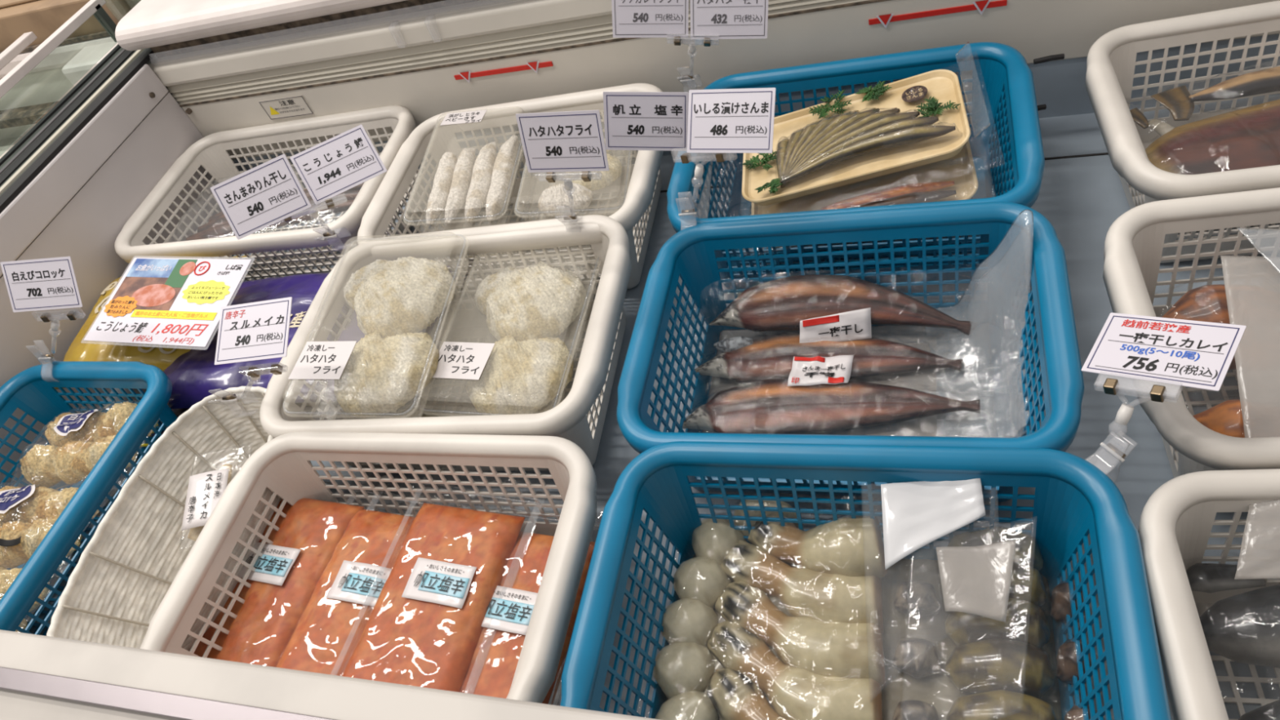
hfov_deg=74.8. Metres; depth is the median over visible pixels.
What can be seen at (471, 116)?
sticks
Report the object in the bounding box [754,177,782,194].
leaf sprig
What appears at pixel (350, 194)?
dried fish
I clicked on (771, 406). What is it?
dried saury
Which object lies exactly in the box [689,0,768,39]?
price card
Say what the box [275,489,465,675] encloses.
pouch
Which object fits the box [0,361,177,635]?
plastic basket
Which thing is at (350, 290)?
fish
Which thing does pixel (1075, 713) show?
squid
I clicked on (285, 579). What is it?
pouch
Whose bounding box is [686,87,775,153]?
price card
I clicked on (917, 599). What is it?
squid
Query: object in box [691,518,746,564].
squid
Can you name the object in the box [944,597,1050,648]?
squid
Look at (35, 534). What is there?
croquette
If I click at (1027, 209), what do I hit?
bag
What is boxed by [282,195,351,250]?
clip
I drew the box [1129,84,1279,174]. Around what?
fish
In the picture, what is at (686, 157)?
clip
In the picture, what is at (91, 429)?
croquette
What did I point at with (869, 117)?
fish
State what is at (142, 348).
print
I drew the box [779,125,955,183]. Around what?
fish
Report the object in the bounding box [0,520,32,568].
croquette
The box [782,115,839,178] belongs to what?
fish
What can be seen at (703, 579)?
squid
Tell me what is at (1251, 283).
label card
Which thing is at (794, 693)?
squid
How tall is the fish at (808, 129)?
0.020 m
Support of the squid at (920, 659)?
on the pack at (937, 690)
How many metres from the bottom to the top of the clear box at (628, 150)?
0.066 m
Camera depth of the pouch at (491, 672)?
0.76 m
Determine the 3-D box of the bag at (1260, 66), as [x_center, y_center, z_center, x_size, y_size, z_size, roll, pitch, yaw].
[0.685,-0.246,0.874,0.320,0.049,0.218,-3,50,18]
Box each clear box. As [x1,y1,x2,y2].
[283,234,466,415]
[420,264,597,410]
[515,150,631,213]
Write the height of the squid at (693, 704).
0.034 m
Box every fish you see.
[186,199,354,240]
[197,190,359,232]
[208,182,364,222]
[333,330,439,418]
[342,259,393,310]
[354,256,454,337]
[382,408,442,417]
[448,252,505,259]
[466,334,573,415]
[474,266,517,315]
[485,261,586,341]
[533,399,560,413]
[537,182,592,217]
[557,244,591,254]
[564,153,622,191]
[776,137,789,187]
[779,108,900,185]
[779,111,919,184]
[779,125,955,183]
[781,128,804,186]
[782,108,879,185]
[782,111,857,186]
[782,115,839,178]
[782,120,820,186]
[783,117,938,183]
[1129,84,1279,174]
[1188,66,1279,102]
[1199,583,1279,667]
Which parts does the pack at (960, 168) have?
fish strip, fish strip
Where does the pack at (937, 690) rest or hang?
in the plastic basket at (1073, 499)
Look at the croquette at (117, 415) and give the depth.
1.05 m
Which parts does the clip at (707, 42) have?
stem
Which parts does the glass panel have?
floor plate, sliding lid rail, panel, bumper rail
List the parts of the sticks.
breaded strip, breaded strip, breaded strip, breaded strip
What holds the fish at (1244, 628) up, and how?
in the bag
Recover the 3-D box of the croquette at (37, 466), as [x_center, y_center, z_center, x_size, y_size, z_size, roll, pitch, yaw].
[-0.757,0.131,1.065,0.059,0.050,0.054,-25,47,-2]
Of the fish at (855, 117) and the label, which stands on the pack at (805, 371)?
the label
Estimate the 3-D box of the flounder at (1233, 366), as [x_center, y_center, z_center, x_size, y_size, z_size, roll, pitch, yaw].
[0.538,-0.015,0.750,0.126,0.024,0.053,-4,50,17]
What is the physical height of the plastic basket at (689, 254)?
0.146 m
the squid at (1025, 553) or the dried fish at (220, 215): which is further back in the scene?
the dried fish at (220, 215)
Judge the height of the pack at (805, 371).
0.068 m
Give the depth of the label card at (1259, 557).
0.59 m
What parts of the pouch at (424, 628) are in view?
label panel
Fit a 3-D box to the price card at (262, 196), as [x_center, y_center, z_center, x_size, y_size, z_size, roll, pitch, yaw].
[-0.417,-0.179,0.922,0.091,0.052,0.037,-23,47,0]
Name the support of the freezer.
on the floor
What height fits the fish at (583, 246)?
0.026 m
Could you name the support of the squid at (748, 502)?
in the pack at (916, 514)
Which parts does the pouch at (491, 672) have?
label panel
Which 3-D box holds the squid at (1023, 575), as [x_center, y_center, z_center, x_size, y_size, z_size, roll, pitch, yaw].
[0.291,0.182,0.685,0.079,0.037,0.043,-1,51,19]
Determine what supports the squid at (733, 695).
in the pack at (916, 514)
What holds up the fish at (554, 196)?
in the clear box at (628, 150)
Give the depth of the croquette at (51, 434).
1.09 m
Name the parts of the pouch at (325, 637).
label panel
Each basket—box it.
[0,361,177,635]
[46,386,311,651]
[114,105,426,283]
[139,431,596,705]
[259,214,631,471]
[356,83,663,301]
[560,440,1171,719]
[616,201,1084,502]
[666,41,1044,289]
[1084,0,1279,262]
[1102,187,1279,478]
[1137,468,1279,719]
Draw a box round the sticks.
[403,110,517,225]
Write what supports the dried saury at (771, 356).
in the pack at (805, 371)
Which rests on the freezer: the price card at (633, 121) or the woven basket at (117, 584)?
the woven basket at (117, 584)
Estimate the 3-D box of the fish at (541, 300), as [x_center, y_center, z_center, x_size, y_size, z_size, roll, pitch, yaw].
[-0.133,-0.076,1.020,0.127,0.053,0.114,-28,47,-4]
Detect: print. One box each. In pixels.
[94,293,111,313]
[100,280,117,294]
[137,343,155,352]
[159,344,177,354]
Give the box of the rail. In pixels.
[0,44,189,195]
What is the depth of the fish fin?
0.64 m
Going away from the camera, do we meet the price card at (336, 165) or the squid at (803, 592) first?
the squid at (803, 592)
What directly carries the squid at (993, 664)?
in the pack at (975, 580)
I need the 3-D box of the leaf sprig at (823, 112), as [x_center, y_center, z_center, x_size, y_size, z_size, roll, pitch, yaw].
[0.234,-0.311,1.025,0.053,0.013,0.047,-27,47,-3]
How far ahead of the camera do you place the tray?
0.97 m
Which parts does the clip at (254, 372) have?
stem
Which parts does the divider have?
rail, post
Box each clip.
[25,311,79,382]
[207,364,283,417]
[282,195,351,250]
[538,171,602,229]
[666,33,719,87]
[675,152,727,220]
[1086,377,1182,478]
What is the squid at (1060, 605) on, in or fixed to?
in the pack at (975, 580)
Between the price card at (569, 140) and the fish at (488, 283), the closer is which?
the price card at (569, 140)
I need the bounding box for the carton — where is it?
[0,0,141,51]
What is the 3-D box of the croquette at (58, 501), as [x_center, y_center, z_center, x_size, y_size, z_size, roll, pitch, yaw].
[-0.693,0.178,1.013,0.059,0.045,0.054,-22,47,1]
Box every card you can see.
[0,256,82,312]
[84,257,251,346]
[209,154,311,239]
[214,297,292,364]
[289,124,386,204]
[515,110,608,172]
[603,91,688,151]
[611,0,688,37]
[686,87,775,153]
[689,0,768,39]
[1081,312,1246,391]
[1220,227,1279,437]
[1234,499,1279,579]
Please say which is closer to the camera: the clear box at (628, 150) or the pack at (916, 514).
the pack at (916, 514)
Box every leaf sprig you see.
[742,150,777,170]
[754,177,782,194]
[808,89,852,119]
[854,80,892,102]
[915,96,960,118]
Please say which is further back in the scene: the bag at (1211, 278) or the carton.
the carton
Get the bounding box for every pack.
[53,255,247,389]
[151,400,385,436]
[163,264,460,408]
[666,553,1062,719]
[675,478,999,700]
[678,328,986,422]
[701,322,996,437]
[751,139,977,248]
[900,515,1080,708]
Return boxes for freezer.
[0,0,1279,719]
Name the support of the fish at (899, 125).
in the bag at (917, 87)
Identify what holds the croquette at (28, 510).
in the bag at (10, 498)
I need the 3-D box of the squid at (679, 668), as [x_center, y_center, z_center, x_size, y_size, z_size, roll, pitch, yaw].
[0.038,0.269,0.730,0.053,0.034,0.053,-28,47,-5]
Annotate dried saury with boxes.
[679,378,980,434]
[694,331,962,384]
[709,274,973,352]
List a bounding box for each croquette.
[0,485,22,523]
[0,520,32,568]
[0,568,49,612]
[14,617,27,632]
[15,486,58,524]
[19,444,61,488]
[21,518,83,558]
[42,487,101,519]
[44,412,79,447]
[52,440,91,484]
[75,411,107,443]
[83,435,138,471]
[102,401,159,437]
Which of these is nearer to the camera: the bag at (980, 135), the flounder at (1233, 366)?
the flounder at (1233, 366)
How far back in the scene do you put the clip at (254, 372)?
0.87 m
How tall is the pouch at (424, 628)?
0.027 m
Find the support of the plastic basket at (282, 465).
in the freezer
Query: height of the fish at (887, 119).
0.033 m
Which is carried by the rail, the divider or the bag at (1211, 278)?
the divider
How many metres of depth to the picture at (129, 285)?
1.15 m
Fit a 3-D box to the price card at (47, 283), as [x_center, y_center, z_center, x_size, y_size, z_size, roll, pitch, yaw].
[-0.728,-0.092,1.019,0.097,0.065,0.037,-10,48,12]
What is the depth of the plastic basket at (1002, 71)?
1.01 m
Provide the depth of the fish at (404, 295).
0.99 m
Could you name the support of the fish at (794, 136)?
on the tray
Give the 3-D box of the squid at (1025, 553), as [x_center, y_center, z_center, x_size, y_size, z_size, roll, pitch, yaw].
[0.297,0.159,0.703,0.079,0.037,0.043,-1,51,19]
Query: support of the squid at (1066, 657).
in the pack at (975, 580)
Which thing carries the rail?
on the freezer
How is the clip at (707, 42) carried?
attached to the plastic basket at (1002, 71)
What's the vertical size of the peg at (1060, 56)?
0.007 m
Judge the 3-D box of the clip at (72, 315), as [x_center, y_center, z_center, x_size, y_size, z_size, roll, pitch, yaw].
[-0.739,-0.017,1.072,0.122,0.110,0.035,-7,49,15]
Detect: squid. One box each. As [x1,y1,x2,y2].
[653,642,715,698]
[654,690,719,719]
[660,598,718,646]
[673,556,732,608]
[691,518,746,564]
[705,667,789,719]
[706,620,882,719]
[715,581,885,688]
[720,540,884,635]
[733,499,799,536]
[747,511,887,577]
[892,637,942,679]
[892,699,939,719]
[893,580,941,618]
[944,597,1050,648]
[945,638,1054,698]
[946,526,1043,570]
[946,689,1056,719]
[1008,561,1046,606]
[1050,577,1088,622]
[1056,634,1096,684]
[1064,699,1104,719]
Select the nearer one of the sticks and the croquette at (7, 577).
the croquette at (7, 577)
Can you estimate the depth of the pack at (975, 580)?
0.64 m
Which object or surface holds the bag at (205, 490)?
in the woven basket at (117, 584)
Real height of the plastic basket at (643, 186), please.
0.146 m
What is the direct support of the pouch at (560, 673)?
in the plastic basket at (282, 465)
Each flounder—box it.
[1161,284,1229,322]
[1192,399,1244,437]
[1217,322,1235,369]
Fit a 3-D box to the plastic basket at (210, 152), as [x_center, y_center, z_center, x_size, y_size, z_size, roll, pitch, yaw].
[-0.562,-0.237,1.337,0.454,0.146,0.302,-2,50,19]
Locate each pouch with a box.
[193,481,364,666]
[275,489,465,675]
[342,483,542,692]
[459,507,600,704]
[523,515,598,704]
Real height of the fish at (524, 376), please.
0.049 m
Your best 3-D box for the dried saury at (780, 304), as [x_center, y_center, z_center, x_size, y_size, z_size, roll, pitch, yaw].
[0.213,-0.055,0.920,0.282,0.054,0.070,-4,50,17]
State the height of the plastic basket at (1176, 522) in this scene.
0.146 m
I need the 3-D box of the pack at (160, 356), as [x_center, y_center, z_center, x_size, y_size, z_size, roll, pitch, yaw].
[-0.706,-0.066,1.201,0.230,0.047,0.220,-10,48,12]
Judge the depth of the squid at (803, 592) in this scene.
0.72 m
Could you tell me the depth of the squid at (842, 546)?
0.73 m
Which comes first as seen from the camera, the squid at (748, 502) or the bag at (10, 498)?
the squid at (748, 502)
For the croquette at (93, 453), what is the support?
in the bag at (67, 424)
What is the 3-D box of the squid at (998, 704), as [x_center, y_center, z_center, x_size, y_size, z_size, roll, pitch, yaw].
[0.269,0.266,0.622,0.079,0.037,0.043,-1,51,19]
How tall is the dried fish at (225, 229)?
0.019 m
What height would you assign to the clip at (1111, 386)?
0.087 m
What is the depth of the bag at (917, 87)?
0.97 m
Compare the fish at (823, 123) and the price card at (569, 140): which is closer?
the price card at (569, 140)
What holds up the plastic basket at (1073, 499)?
in the freezer
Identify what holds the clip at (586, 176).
attached to the plastic basket at (602, 318)
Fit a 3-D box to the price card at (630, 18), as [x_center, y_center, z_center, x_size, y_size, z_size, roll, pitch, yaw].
[0.012,-0.410,0.980,0.100,0.077,0.021,-6,49,15]
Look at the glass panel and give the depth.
1.72 m
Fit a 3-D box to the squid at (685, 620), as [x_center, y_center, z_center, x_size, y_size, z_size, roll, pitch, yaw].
[0.042,0.237,0.753,0.054,0.035,0.052,-1,51,19]
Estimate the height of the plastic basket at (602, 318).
0.146 m
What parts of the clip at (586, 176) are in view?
stem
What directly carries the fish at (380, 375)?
in the clear box at (318, 360)
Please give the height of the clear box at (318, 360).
0.085 m
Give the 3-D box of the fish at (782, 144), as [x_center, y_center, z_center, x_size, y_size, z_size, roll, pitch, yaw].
[0.171,-0.240,1.000,0.017,0.016,0.087,-3,50,18]
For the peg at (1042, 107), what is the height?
0.007 m
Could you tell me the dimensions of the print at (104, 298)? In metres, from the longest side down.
0.041 x 0.035 x 0.007 m
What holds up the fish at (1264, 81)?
in the bag at (1260, 66)
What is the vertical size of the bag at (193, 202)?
0.024 m
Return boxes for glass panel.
[0,31,118,158]
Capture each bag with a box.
[0,479,73,546]
[9,397,142,486]
[167,165,292,242]
[178,442,252,551]
[704,41,990,214]
[737,134,995,254]
[928,208,1033,437]
[1124,66,1260,112]
[1173,278,1239,398]
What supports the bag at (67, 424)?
in the plastic basket at (27, 391)
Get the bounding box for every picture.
[111,260,197,311]
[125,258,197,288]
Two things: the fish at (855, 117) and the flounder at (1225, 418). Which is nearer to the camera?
the flounder at (1225, 418)
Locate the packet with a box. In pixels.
[140,423,158,446]
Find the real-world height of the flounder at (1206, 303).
0.026 m
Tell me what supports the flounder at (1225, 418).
in the bag at (1211, 278)
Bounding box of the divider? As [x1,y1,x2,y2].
[0,0,117,156]
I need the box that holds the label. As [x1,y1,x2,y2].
[800,307,871,342]
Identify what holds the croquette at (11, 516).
in the bag at (10, 498)
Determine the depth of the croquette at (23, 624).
0.93 m
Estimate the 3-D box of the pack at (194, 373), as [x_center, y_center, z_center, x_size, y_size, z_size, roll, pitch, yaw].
[-0.455,-0.042,1.115,0.400,0.050,0.240,-3,50,18]
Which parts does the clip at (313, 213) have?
stem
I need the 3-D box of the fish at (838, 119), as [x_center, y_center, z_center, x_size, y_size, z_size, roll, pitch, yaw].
[0.209,-0.255,0.988,0.134,0.026,0.020,-38,49,-14]
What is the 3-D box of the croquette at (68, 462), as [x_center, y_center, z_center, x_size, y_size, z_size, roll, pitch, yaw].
[-0.711,0.124,1.054,0.059,0.045,0.054,-23,47,0]
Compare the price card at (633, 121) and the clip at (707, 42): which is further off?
the clip at (707, 42)
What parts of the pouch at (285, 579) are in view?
label panel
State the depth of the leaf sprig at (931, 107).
0.94 m
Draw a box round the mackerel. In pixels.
[1238,699,1279,719]
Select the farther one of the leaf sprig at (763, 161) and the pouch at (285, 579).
the leaf sprig at (763, 161)
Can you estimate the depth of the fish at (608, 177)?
1.12 m
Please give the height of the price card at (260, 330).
0.030 m
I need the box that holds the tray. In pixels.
[742,69,970,205]
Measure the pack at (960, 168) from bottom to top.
0.049 m
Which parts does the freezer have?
panel, panel, bumper rail, clear price rail, price rail, panel, kick plate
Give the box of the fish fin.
[1186,563,1266,593]
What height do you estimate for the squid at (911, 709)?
0.017 m
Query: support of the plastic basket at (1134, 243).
in the freezer
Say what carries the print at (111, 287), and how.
on the pack at (160, 356)
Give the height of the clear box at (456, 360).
0.073 m
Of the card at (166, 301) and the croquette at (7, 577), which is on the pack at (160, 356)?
the card at (166, 301)
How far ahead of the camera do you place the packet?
1.16 m
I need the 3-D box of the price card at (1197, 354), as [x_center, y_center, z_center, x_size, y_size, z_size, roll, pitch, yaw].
[0.384,-0.008,0.618,0.088,0.027,0.062,23,62,34]
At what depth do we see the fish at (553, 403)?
0.99 m
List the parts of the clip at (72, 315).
stem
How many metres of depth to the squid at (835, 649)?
0.69 m
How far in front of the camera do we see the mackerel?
0.57 m
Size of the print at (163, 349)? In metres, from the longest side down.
0.030 x 0.030 x 0.010 m
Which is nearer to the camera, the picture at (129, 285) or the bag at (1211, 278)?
the bag at (1211, 278)
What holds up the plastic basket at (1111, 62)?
in the freezer

